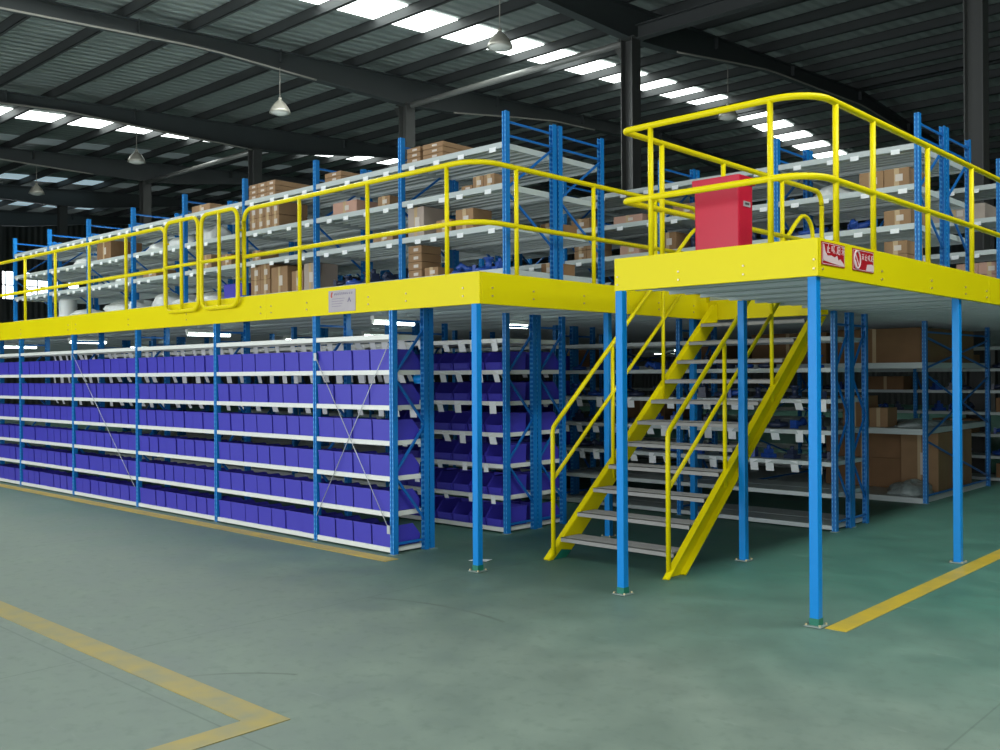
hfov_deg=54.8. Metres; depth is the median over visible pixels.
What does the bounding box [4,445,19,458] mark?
storage bin
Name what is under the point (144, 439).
storage bin
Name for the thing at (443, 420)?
storage bin
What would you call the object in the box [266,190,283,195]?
cardboard box
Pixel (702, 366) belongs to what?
machine
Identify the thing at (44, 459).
storage bin
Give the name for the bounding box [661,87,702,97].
window
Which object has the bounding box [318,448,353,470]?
storage bin
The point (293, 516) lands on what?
storage bin
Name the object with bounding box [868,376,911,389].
cardboard box
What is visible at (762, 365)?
machine
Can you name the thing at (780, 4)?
beam purlin
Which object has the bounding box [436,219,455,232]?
cardboard box
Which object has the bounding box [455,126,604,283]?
shelving unit
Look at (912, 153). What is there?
shelving unit
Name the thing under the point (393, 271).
shelving unit
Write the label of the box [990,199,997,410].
pillar
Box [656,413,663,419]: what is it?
machine
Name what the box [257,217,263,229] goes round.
cardboard box
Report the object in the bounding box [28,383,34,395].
storage bin
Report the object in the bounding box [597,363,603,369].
machine
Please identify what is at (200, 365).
storage bin
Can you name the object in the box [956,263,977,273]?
cardboard box
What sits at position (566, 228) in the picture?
cardboard box
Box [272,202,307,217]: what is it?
cardboard box
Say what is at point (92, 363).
storage bin
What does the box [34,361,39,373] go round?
storage bin
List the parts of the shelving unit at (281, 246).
shelf, shelf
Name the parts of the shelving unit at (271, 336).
shelf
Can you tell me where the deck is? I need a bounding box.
[0,271,999,355]
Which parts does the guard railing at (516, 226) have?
post, post, post, rail, post, post, post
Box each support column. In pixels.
[428,308,437,548]
[468,303,487,572]
[601,313,616,537]
[612,291,633,595]
[688,319,697,519]
[735,300,752,561]
[804,276,828,628]
[949,298,966,563]
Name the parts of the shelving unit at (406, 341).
shelf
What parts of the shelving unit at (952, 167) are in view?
shelf, shelf, shelf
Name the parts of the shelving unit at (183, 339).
shelf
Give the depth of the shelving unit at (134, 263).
15.72 m
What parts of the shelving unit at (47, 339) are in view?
shelf, shelf, shelf, shelf, shelf, shelf, shelf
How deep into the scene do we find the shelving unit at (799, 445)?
17.42 m
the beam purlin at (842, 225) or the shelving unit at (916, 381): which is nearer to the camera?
the shelving unit at (916, 381)
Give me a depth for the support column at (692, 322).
11.15 m
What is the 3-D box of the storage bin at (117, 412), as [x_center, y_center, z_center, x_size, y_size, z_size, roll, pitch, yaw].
[-5.029,0.554,13.153,0.192,0.200,0.400,0,0,43]
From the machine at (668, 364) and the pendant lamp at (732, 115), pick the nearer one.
the machine at (668, 364)
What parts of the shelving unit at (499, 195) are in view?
shelf, shelf, shelf, shelf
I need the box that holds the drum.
[59,299,76,315]
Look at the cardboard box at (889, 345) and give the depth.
12.96 m
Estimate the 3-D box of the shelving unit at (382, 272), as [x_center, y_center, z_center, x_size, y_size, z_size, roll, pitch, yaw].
[-2.870,-1.754,17.054,1.636,1.771,0.812,0,0,43]
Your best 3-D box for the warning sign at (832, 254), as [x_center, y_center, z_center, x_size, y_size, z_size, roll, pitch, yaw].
[2.265,-0.816,6.560,0.005,0.155,0.365,0,0,43]
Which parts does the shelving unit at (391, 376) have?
tension rod, tension rod, shelf, shelf, shelf, shelf, shelf, shelf, shelf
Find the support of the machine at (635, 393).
on the shelving unit at (635, 504)
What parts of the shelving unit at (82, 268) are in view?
shelf, shelf, shelf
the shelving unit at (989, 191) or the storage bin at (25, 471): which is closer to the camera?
the shelving unit at (989, 191)
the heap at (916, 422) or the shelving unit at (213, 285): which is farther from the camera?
the shelving unit at (213, 285)
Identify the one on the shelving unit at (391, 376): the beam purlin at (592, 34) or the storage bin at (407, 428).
the storage bin at (407, 428)
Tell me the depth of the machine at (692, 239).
11.85 m
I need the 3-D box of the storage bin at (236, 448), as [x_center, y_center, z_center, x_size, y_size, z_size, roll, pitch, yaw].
[-2.878,0.878,11.150,0.272,0.200,0.400,0,0,43]
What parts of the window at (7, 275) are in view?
pane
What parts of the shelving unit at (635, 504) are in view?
shelf, shelf, shelf, shelf, shelf, shelf, shelf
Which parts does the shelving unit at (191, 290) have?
shelf, shelf, shelf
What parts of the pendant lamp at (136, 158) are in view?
lamp shade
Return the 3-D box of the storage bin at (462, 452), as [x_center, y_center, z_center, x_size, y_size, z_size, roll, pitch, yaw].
[-0.304,0.862,10.910,0.262,0.200,0.400,0,0,43]
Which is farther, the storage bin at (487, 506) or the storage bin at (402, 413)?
the storage bin at (402, 413)
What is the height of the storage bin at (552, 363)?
0.200 m
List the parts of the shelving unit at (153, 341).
shelf, shelf, shelf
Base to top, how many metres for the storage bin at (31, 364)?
0.200 m
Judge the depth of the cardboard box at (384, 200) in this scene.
11.05 m
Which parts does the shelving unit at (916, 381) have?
shelf, shelf, shelf, shelf, shelf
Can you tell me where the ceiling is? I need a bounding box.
[0,0,999,265]
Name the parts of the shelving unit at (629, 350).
shelf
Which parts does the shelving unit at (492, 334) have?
shelf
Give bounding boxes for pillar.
[0,225,2,322]
[55,205,68,405]
[138,180,151,408]
[247,147,263,408]
[395,102,414,381]
[567,254,573,380]
[614,35,643,431]
[813,225,825,385]
[963,0,995,473]
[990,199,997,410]
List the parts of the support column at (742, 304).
post, plate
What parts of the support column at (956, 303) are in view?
post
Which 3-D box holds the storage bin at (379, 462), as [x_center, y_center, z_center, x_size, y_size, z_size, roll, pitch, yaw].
[-1.025,0.866,9.421,0.292,0.200,0.400,0,0,43]
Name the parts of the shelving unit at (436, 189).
shelf, shelf, shelf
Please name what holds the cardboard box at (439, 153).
on the shelving unit at (499, 195)
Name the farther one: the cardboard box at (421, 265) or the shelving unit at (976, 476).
the shelving unit at (976, 476)
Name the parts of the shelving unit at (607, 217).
shelf, shelf, shelf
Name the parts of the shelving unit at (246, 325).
shelf, shelf, shelf, shelf, shelf, shelf, shelf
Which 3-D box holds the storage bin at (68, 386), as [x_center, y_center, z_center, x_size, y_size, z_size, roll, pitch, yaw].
[-6.128,0.223,14.168,0.212,0.200,0.400,0,0,43]
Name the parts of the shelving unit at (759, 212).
shelf, shelf, shelf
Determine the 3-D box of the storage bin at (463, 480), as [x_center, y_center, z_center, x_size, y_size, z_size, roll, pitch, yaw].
[-0.302,1.200,10.910,0.262,0.200,0.400,0,0,43]
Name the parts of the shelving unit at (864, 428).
shelf, shelf, shelf, shelf, shelf, shelf, shelf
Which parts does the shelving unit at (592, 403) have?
shelf, shelf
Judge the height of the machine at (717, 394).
0.094 m
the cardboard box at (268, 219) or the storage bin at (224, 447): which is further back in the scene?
the cardboard box at (268, 219)
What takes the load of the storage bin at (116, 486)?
on the shelving unit at (138, 380)
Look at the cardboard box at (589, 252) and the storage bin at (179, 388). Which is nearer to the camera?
the storage bin at (179, 388)
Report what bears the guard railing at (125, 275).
on the deck
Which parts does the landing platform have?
edge plate, floor panel, edge plate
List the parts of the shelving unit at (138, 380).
tension rod, shelf, shelf, shelf, shelf, shelf, shelf, shelf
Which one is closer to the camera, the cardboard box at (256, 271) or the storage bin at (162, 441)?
the storage bin at (162, 441)
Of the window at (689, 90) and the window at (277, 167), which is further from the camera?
the window at (277, 167)
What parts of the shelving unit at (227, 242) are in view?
shelf, shelf, shelf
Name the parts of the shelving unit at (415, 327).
shelf, shelf, shelf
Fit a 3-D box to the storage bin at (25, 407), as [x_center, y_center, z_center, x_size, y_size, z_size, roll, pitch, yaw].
[-7.317,0.569,15.285,0.222,0.200,0.400,0,0,43]
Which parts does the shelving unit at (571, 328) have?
shelf, shelf, shelf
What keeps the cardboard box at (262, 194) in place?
on the shelving unit at (311, 229)
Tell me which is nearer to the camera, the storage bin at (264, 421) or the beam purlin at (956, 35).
the storage bin at (264, 421)
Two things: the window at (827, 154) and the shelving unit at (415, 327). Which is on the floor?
the shelving unit at (415, 327)
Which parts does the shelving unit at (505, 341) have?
shelf, shelf, shelf, shelf, shelf, shelf, shelf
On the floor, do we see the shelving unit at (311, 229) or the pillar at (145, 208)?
the pillar at (145, 208)
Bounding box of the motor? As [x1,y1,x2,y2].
[413,375,423,383]
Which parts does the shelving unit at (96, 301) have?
shelf, shelf, shelf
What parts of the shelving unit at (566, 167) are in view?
shelf, shelf, shelf, shelf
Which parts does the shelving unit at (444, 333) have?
shelf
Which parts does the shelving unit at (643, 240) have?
shelf, shelf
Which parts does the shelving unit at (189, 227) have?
shelf, shelf, shelf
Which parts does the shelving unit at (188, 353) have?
shelf, shelf, shelf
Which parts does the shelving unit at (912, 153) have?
shelf, shelf, shelf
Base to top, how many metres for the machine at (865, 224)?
0.143 m
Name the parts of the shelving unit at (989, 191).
shelf, shelf, shelf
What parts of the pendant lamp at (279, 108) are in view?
lamp shade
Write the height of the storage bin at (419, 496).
0.200 m
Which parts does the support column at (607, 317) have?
post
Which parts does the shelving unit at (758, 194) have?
shelf, shelf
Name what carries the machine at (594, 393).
on the shelving unit at (635, 504)
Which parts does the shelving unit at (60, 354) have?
shelf, shelf, shelf, shelf, shelf, shelf, shelf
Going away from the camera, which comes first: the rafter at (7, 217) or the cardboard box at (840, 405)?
the cardboard box at (840, 405)
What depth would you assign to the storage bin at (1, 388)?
15.81 m
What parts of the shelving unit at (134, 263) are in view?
shelf, shelf, shelf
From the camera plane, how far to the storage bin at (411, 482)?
11.33 m
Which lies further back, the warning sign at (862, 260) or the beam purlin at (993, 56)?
the beam purlin at (993, 56)
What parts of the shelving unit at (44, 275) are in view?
shelf, shelf, shelf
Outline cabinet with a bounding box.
[692,174,754,249]
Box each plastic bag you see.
[70,309,104,314]
[73,256,96,264]
[103,301,130,310]
[115,275,142,281]
[128,300,152,308]
[146,241,169,250]
[151,292,179,305]
[168,234,195,246]
[172,294,195,303]
[195,292,223,300]
[203,225,231,239]
[814,185,853,196]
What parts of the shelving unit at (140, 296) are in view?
shelf, shelf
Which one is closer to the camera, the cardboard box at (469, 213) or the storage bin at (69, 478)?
the cardboard box at (469, 213)
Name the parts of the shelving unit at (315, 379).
shelf, shelf, shelf, shelf, shelf, shelf, shelf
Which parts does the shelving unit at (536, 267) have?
shelf, shelf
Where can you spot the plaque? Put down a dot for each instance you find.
(339, 300)
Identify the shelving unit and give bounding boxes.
[0,337,50,485]
[0,340,4,463]
[13,229,92,321]
[21,333,104,495]
[49,219,130,317]
[58,235,128,316]
[72,328,170,507]
[88,207,179,312]
[95,225,159,299]
[97,336,181,482]
[127,337,209,434]
[133,194,232,308]
[136,214,223,293]
[138,321,250,522]
[154,334,243,466]
[184,178,294,302]
[184,333,274,439]
[188,201,252,288]
[216,314,351,540]
[221,327,324,503]
[238,346,312,440]
[240,215,342,280]
[245,160,365,296]
[251,328,353,445]
[259,344,339,442]
[295,323,418,516]
[297,170,408,274]
[301,343,384,445]
[314,308,429,555]
[316,138,452,288]
[329,341,410,412]
[333,323,448,495]
[343,269,398,276]
[346,270,384,280]
[370,180,501,270]
[372,330,471,469]
[388,313,537,534]
[402,110,556,278]
[405,346,501,434]
[407,262,478,267]
[434,315,566,528]
[434,332,495,471]
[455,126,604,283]
[455,325,575,501]
[459,253,549,265]
[479,255,513,266]
[488,326,595,493]
[499,345,548,380]
[511,181,597,278]
[521,213,619,277]
[528,223,613,281]
[556,319,698,515]
[565,160,695,269]
[567,342,631,454]
[578,320,717,505]
[579,334,688,466]
[604,170,699,271]
[615,337,822,479]
[627,354,711,462]
[665,138,809,294]
[680,311,852,532]
[700,312,868,527]
[702,372,808,468]
[747,321,990,503]
[752,151,832,229]
[778,112,946,266]
[801,369,928,469]
[811,127,970,271]
[876,219,883,251]
[917,346,999,480]
[923,158,999,278]
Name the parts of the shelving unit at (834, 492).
shelf, shelf, shelf, shelf, shelf, shelf, shelf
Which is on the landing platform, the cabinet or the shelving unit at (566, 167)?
the cabinet
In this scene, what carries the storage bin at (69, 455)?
on the shelving unit at (60, 354)
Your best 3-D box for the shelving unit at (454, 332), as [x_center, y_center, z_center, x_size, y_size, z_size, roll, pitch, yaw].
[-1.223,0.527,15.031,1.942,2.364,0.432,0,0,43]
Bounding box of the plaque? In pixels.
[328,289,355,312]
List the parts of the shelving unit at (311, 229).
shelf, shelf, shelf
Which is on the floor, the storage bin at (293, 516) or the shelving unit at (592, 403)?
the shelving unit at (592, 403)
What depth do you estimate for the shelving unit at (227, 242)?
13.70 m
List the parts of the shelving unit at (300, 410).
shelf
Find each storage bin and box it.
[0,363,3,374]
[0,383,2,395]
[0,403,16,415]
[0,424,8,436]
[0,444,17,457]
[0,464,16,477]
[2,383,8,395]
[2,424,18,437]
[3,404,9,416]
[3,465,19,478]
[4,362,8,374]
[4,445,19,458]
[8,362,14,374]
[8,383,13,395]
[8,466,27,479]
[9,404,17,416]
[9,425,18,437]
[9,445,27,458]
[13,383,18,395]
[14,362,18,374]
[15,425,38,437]
[15,467,38,480]
[16,404,34,416]
[16,446,38,459]
[21,383,28,395]
[22,362,29,374]
[22,404,41,417]
[22,425,41,438]
[22,447,43,460]
[22,468,41,482]
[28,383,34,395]
[28,405,34,417]
[28,426,52,439]
[28,447,46,461]
[28,469,52,483]
[29,362,34,374]
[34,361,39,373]
[34,383,40,396]
[34,405,43,418]
[34,448,53,462]
[34,470,55,484]
[35,426,54,440]
[39,361,46,373]
[39,470,63,485]
[40,383,46,396]
[41,405,59,418]
[41,427,64,440]
[41,449,65,463]
[46,361,53,373]
[46,383,52,396]
[46,471,66,486]
[47,405,66,419]
[47,427,66,441]
[47,449,70,464]
[52,383,59,396]
[53,361,59,373]
[53,428,78,442]
[53,473,78,487]
[54,406,60,419]
[54,450,71,465]
[60,360,65,373]
[60,383,67,396]
[60,406,71,419]
[60,428,79,442]
[60,451,80,465]
[60,473,85,489]
[65,360,71,373]
[66,383,71,396]
[66,406,91,420]
[67,429,91,443]
[67,452,92,466]
[67,474,92,489]
[74,360,81,373]
[75,383,88,397]
[75,406,94,420]
[75,430,94,444]
[75,453,100,468]
[75,476,95,491]
[81,360,89,373]
[81,453,104,469]
[82,407,94,421]
[82,430,102,445]
[82,477,104,493]
[83,383,97,397]
[89,359,95,373]
[89,431,110,445]
[89,454,109,469]
[90,383,105,397]
[90,407,115,421]
[90,478,115,494]
[95,359,104,373]
[95,455,115,471]
[96,431,116,446]
[97,383,115,397]
[98,479,124,496]
[99,407,119,422]
[102,456,123,472]
[103,383,124,397]
[104,359,110,373]
[104,432,128,447]
[105,408,116,422]
[106,480,130,497]
[110,359,118,373]
[110,457,131,473]
[111,383,131,398]
[111,432,131,448]
[112,481,133,498]
[113,408,133,423]
[118,358,127,372]
[118,458,135,474]
[119,433,135,449]
[120,383,145,398]
[120,408,135,423]
[120,483,142,500]
[127,358,134,372]
[127,434,156,449]
[127,459,152,475]
[128,383,156,398]
[128,409,143,424]
[129,484,157,501]
[138,358,147,372]
[138,384,148,398]
[139,409,160,424]
[139,435,165,451]
[139,460,160,477]
[139,486,161,503]
[146,409,167,425]
[146,461,167,478]
[147,357,157,372]
[148,384,156,399]
[148,487,171,505]
[149,435,170,452]
[155,462,176,479]
[156,384,166,399]
[156,410,170,426]
[156,488,184,506]
[157,357,164,372]
[158,436,186,452]
[164,357,173,372]
[164,410,188,426]
[164,463,185,480]
[165,437,195,454]
[165,489,192,508]
[166,384,174,399]
[172,410,193,427]
[173,356,184,372]
[173,464,199,482]
[174,384,184,399]
[176,437,197,454]
[176,491,206,510]
[184,356,194,372]
[184,384,194,399]
[184,411,202,427]
[184,438,206,456]
[184,465,213,484]
[186,493,212,512]
[192,411,223,428]
[194,355,205,371]
[194,384,204,400]
[194,439,225,456]
[195,467,213,485]
[196,494,227,513]
[203,412,229,429]
[204,384,213,400]
[205,355,213,371]
[205,439,236,457]
[205,468,233,486]
[206,496,237,515]
[217,355,229,371]
[217,384,229,400]
[218,412,239,430]
[218,441,249,459]
[218,469,250,488]
[219,497,249,518]
[223,283,250,297]
[229,354,242,371]
[229,384,241,401]
[229,441,263,460]
[230,413,254,431]
[230,470,257,490]
[230,499,265,520]
[240,384,254,401]
[242,354,255,371]
[243,413,265,431]
[243,442,278,462]
[244,472,276,492]
[245,501,278,523]
[253,384,268,401]
[255,353,271,371]
[256,414,288,432]
[256,473,285,494]
[257,444,290,463]
[258,503,291,525]
[268,384,283,402]
[269,444,293,465]
[270,353,284,370]
[270,475,305,496]
[271,505,306,528]
[272,414,294,433]
[282,384,298,402]
[284,352,299,370]
[284,477,322,498]
[285,446,307,466]
[285,507,311,531]
[287,415,309,434]
[297,384,312,403]
[298,447,335,468]
[299,352,312,370]
[299,415,330,435]
[301,478,336,500]
[301,510,336,533]
[317,351,333,370]
[317,384,334,403]
[318,416,341,436]
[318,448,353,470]
[318,480,354,503]
[318,512,353,537]
[333,350,353,370]
[333,417,373,438]
[333,449,366,472]
[334,384,352,403]
[335,482,372,506]
[335,515,374,540]
[351,384,369,404]
[352,350,370,369]
[352,417,388,439]
[353,451,387,473]
[353,484,383,508]
[353,518,386,543]
[369,349,419,369]
[369,384,419,404]
[369,452,419,475]
[371,521,419,546]
[372,419,418,440]
[372,487,419,511]
[398,410,409,419]
[398,445,405,454]
[399,465,420,484]
[403,410,437,421]
[405,438,437,457]
[407,383,419,391]
[407,466,445,486]
[411,494,442,515]
[415,411,446,428]
[418,382,450,399]
[420,439,452,458]
[434,353,445,370]
[434,411,470,429]
[434,440,469,459]
[434,468,457,488]
[435,382,469,399]
[435,496,459,517]
[436,469,471,489]
[437,498,468,519]
[439,353,458,370]
[451,412,483,430]
[453,353,471,369]
[453,441,486,461]
[453,471,491,491]
[453,500,490,522]
[454,382,487,400]
[457,435,471,440]
[461,405,471,410]
[468,412,502,431]
[469,502,502,524]
[470,352,490,369]
[470,382,502,400]
[470,405,502,411]
[470,442,502,462]
[470,472,502,493]
[482,436,488,441]
[485,351,525,369]
[485,413,525,432]
[485,443,526,463]
[486,503,526,527]
[488,382,525,400]
[488,437,502,441]
[488,473,526,495]
[502,405,521,411]
[502,468,523,473]
[502,498,526,503]
[510,436,521,441]
[519,405,529,411]
[519,412,558,429]
[520,500,559,520]
[521,441,558,459]
[521,471,558,489]
[522,435,529,441]
[525,352,558,369]
[525,382,558,399]
[541,405,569,419]
[542,430,569,444]
[542,459,569,470]
[543,381,569,394]
[566,356,569,370]
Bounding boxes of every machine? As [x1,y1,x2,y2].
[333,279,344,286]
[344,275,351,284]
[346,279,363,284]
[364,269,383,282]
[382,271,398,279]
[451,269,464,273]
[456,263,476,271]
[474,266,484,270]
[482,257,493,269]
[492,258,502,268]
[510,209,513,222]
[570,383,581,395]
[572,365,585,369]
[575,439,591,445]
[585,415,602,420]
[588,390,600,395]
[591,439,603,446]
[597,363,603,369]
[598,389,603,395]
[627,358,638,369]
[628,390,644,395]
[645,361,660,369]
[646,447,662,449]
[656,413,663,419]
[666,362,672,369]
[688,237,694,247]
[697,355,716,368]
[697,383,710,396]
[697,442,712,453]
[704,413,711,420]
[714,392,732,396]
[717,363,734,368]
[719,442,732,454]
[728,389,748,397]
[733,447,757,456]
[736,364,753,367]
[752,232,758,240]
[753,387,762,397]
[758,362,776,368]
[761,444,776,457]
[767,419,788,427]
[784,446,800,458]
[789,385,800,398]
[790,417,806,428]
[798,228,817,234]
[815,227,828,232]
[821,391,826,398]
[821,415,826,429]
[821,451,830,459]
[848,219,856,229]
[852,219,876,229]
[894,401,903,409]
[930,380,942,389]
[931,401,945,410]
[945,380,951,389]
[962,385,971,389]
[962,402,974,410]
[991,363,999,367]
[991,384,999,389]
[992,449,999,454]
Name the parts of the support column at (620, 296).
post, plate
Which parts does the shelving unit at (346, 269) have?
shelf, shelf, shelf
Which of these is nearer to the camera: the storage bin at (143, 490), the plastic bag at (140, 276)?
the storage bin at (143, 490)
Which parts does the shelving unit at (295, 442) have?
shelf, shelf, shelf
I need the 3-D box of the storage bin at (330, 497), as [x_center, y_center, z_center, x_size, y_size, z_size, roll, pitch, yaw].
[-1.635,1.208,10.001,0.272,0.200,0.400,0,0,43]
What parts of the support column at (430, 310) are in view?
post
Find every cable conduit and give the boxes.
[0,7,316,80]
[0,102,252,149]
[0,158,93,174]
[453,112,594,130]
[677,51,911,134]
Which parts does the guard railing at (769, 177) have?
post, post, post, post, post, rail, post, post, post, post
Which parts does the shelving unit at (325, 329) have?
shelf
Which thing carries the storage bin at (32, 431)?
on the shelving unit at (60, 354)
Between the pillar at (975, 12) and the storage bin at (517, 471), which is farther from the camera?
the pillar at (975, 12)
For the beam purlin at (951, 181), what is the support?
attached to the ceiling
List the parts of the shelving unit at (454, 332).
shelf, shelf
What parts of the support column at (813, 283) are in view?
post, plate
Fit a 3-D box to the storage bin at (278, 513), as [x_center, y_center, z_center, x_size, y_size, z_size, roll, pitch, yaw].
[-2.268,1.550,10.586,0.252,0.200,0.400,0,0,43]
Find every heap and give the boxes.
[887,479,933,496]
[894,418,946,427]
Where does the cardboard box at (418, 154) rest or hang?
on the cardboard box at (418, 158)
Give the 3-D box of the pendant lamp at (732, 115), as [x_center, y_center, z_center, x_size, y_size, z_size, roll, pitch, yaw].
[5.662,-7.083,23.982,0.500,1.518,0.495,0,0,43]
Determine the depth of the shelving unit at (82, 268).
16.90 m
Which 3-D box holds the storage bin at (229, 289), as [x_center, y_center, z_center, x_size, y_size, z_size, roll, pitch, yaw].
[-3.532,-1.157,13.439,0.492,0.200,0.400,0,0,37]
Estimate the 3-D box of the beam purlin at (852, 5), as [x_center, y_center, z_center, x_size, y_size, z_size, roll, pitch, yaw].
[-0.395,-8.274,29.519,61.000,0.235,0.070,0,0,43]
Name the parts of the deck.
edge plate, edge plate, floor panel, edge plate, floor panel, edge plate, floor panel, edge plate, edge plate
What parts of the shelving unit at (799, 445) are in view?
shelf, shelf, shelf, shelf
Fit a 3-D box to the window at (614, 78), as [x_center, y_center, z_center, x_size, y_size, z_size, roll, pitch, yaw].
[3.257,-8.447,27.133,1.150,0.103,1.390,0,0,43]
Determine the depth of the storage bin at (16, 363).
15.36 m
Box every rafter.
[0,0,878,227]
[0,90,605,196]
[0,147,619,254]
[0,184,547,264]
[0,210,462,269]
[531,0,995,183]
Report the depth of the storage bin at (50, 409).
14.49 m
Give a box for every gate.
[163,216,199,313]
[199,207,241,310]
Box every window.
[0,107,12,114]
[0,133,19,140]
[0,173,28,179]
[2,270,17,299]
[8,201,33,205]
[15,111,65,121]
[24,137,65,145]
[27,272,47,294]
[34,177,67,182]
[68,118,112,127]
[71,143,109,149]
[73,180,103,184]
[109,183,137,187]
[116,126,151,133]
[117,148,150,153]
[151,186,169,190]
[156,152,188,158]
[162,134,187,138]
[176,189,199,192]
[195,157,219,161]
[205,191,230,195]
[230,161,247,165]
[266,165,291,169]
[297,168,319,172]
[302,0,327,4]
[337,0,407,18]
[348,156,372,160]
[378,159,397,163]
[392,10,457,31]
[442,25,496,44]
[487,38,543,54]
[529,49,576,63]
[566,60,614,74]
[600,72,646,82]
[641,79,675,90]
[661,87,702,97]
[687,95,727,104]
[737,112,766,120]
[753,120,792,130]
[773,131,811,140]
[793,141,828,149]
[813,150,845,158]
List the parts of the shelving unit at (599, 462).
shelf, shelf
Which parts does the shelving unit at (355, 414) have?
shelf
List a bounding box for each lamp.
[4,343,37,348]
[29,166,44,195]
[68,335,107,343]
[127,127,145,164]
[131,343,157,347]
[185,326,231,336]
[269,67,290,115]
[283,336,312,339]
[361,329,398,335]
[370,312,416,325]
[487,0,512,51]
[510,317,528,328]
[718,64,737,120]
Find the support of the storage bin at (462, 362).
on the shelving unit at (505, 341)
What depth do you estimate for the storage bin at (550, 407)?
13.30 m
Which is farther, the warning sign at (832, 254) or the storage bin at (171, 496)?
the storage bin at (171, 496)
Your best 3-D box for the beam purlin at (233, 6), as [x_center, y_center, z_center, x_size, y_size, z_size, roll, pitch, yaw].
[-7.542,-7.599,21.831,61.000,0.235,0.070,0,0,43]
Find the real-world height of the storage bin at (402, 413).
0.200 m
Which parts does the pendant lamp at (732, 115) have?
lamp shade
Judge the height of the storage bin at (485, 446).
0.200 m
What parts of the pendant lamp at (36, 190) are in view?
lamp shade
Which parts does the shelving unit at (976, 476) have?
shelf, shelf, shelf, shelf, shelf, shelf, shelf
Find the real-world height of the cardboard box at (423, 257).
0.088 m
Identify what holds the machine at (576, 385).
on the shelving unit at (635, 504)
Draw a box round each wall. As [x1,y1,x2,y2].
[2,224,469,407]
[499,233,999,404]
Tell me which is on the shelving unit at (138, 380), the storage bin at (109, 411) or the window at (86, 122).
the storage bin at (109, 411)
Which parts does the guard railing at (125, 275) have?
post, post, rail, post, post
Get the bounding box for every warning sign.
[821,241,844,267]
[852,248,873,273]
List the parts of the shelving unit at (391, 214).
shelf, shelf, shelf, shelf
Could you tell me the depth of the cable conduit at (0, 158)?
32.74 m
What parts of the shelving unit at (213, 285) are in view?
shelf, shelf, shelf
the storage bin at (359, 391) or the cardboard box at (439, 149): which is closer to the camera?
the storage bin at (359, 391)
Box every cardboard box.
[97,240,141,259]
[143,269,175,277]
[192,203,224,212]
[204,254,216,267]
[221,254,249,265]
[249,184,257,190]
[249,189,257,195]
[249,194,257,199]
[250,209,256,219]
[250,219,256,230]
[251,265,260,280]
[251,280,260,294]
[253,250,278,260]
[257,208,264,217]
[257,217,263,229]
[258,182,266,188]
[258,187,266,193]
[258,192,265,197]
[260,279,271,293]
[261,264,297,279]
[264,206,271,216]
[264,215,271,227]
[266,180,309,188]
[266,185,297,191]
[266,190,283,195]
[271,266,303,292]
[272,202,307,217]
[272,214,306,226]
[292,270,303,290]
[304,263,337,289]
[325,171,359,178]
[325,175,346,181]
[333,199,377,214]
[373,234,407,242]
[378,195,397,205]
[407,146,423,153]
[407,152,422,159]
[407,157,422,162]
[408,206,444,236]
[408,245,440,254]
[408,253,440,262]
[408,261,440,270]
[409,270,424,277]
[423,141,471,150]
[423,146,461,155]
[423,151,450,159]
[425,267,452,275]
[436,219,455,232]
[456,208,491,229]
[462,185,472,189]
[473,175,483,187]
[484,173,512,185]
[540,223,576,233]
[541,263,574,275]
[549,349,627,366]
[571,218,604,228]
[574,246,586,250]
[574,250,586,259]
[587,243,611,250]
[587,249,611,258]
[614,213,647,223]
[620,246,647,254]
[627,395,689,419]
[665,232,690,248]
[673,202,694,215]
[675,345,751,364]
[752,332,829,364]
[826,395,842,408]
[826,433,900,458]
[826,455,900,487]
[830,327,973,363]
[843,395,877,426]
[859,170,883,187]
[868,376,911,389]
[869,407,896,426]
[884,167,924,186]
[884,209,924,225]
[884,240,922,256]
[896,254,922,260]
[901,428,971,491]
[931,203,995,222]
[932,417,979,432]
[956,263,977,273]
[964,355,979,368]
[978,262,996,274]
[985,274,996,277]
[996,398,999,411]
[996,463,999,477]
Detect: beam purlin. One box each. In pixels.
[0,0,56,36]
[0,0,159,87]
[0,0,259,124]
[0,0,357,147]
[0,0,452,174]
[0,0,635,206]
[7,0,536,184]
[11,0,713,210]
[45,0,809,212]
[75,0,892,214]
[102,0,962,216]
[136,3,999,217]
[157,20,999,218]
[484,218,883,266]
[511,225,883,266]
[518,36,999,148]
[527,101,999,190]
[537,50,999,152]
[562,60,999,153]
[565,68,999,160]
[567,116,999,195]
[592,85,999,167]
[606,163,995,222]
[703,129,999,177]
[930,173,995,186]
[933,186,963,190]
[951,141,999,153]
[989,152,999,159]
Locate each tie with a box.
[146,151,247,183]
[410,41,619,107]
[635,0,779,40]
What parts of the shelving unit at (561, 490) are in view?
shelf, shelf, shelf, shelf, shelf, shelf, shelf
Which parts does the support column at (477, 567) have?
post, plate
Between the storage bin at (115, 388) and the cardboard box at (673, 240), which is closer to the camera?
the cardboard box at (673, 240)
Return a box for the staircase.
[544,214,825,579]
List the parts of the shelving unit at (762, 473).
shelf, shelf, shelf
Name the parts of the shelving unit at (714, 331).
shelf, shelf, shelf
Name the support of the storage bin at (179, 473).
on the shelving unit at (246, 325)
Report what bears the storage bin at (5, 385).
on the shelving unit at (47, 339)
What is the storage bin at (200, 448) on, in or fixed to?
on the shelving unit at (246, 325)
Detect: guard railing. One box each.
[0,226,167,320]
[242,159,694,294]
[623,92,999,272]
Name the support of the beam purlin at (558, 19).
attached to the ceiling
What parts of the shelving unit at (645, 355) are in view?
shelf, shelf, shelf, shelf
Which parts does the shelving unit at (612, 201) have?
shelf, shelf, shelf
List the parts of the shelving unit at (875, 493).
shelf, shelf, shelf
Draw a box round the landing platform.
[614,237,988,309]
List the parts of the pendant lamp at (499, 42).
lamp shade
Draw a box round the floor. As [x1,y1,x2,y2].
[0,400,999,749]
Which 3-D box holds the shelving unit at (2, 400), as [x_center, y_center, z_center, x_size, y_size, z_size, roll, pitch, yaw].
[-9.543,0.581,17.368,2.010,2.364,0.472,0,0,43]

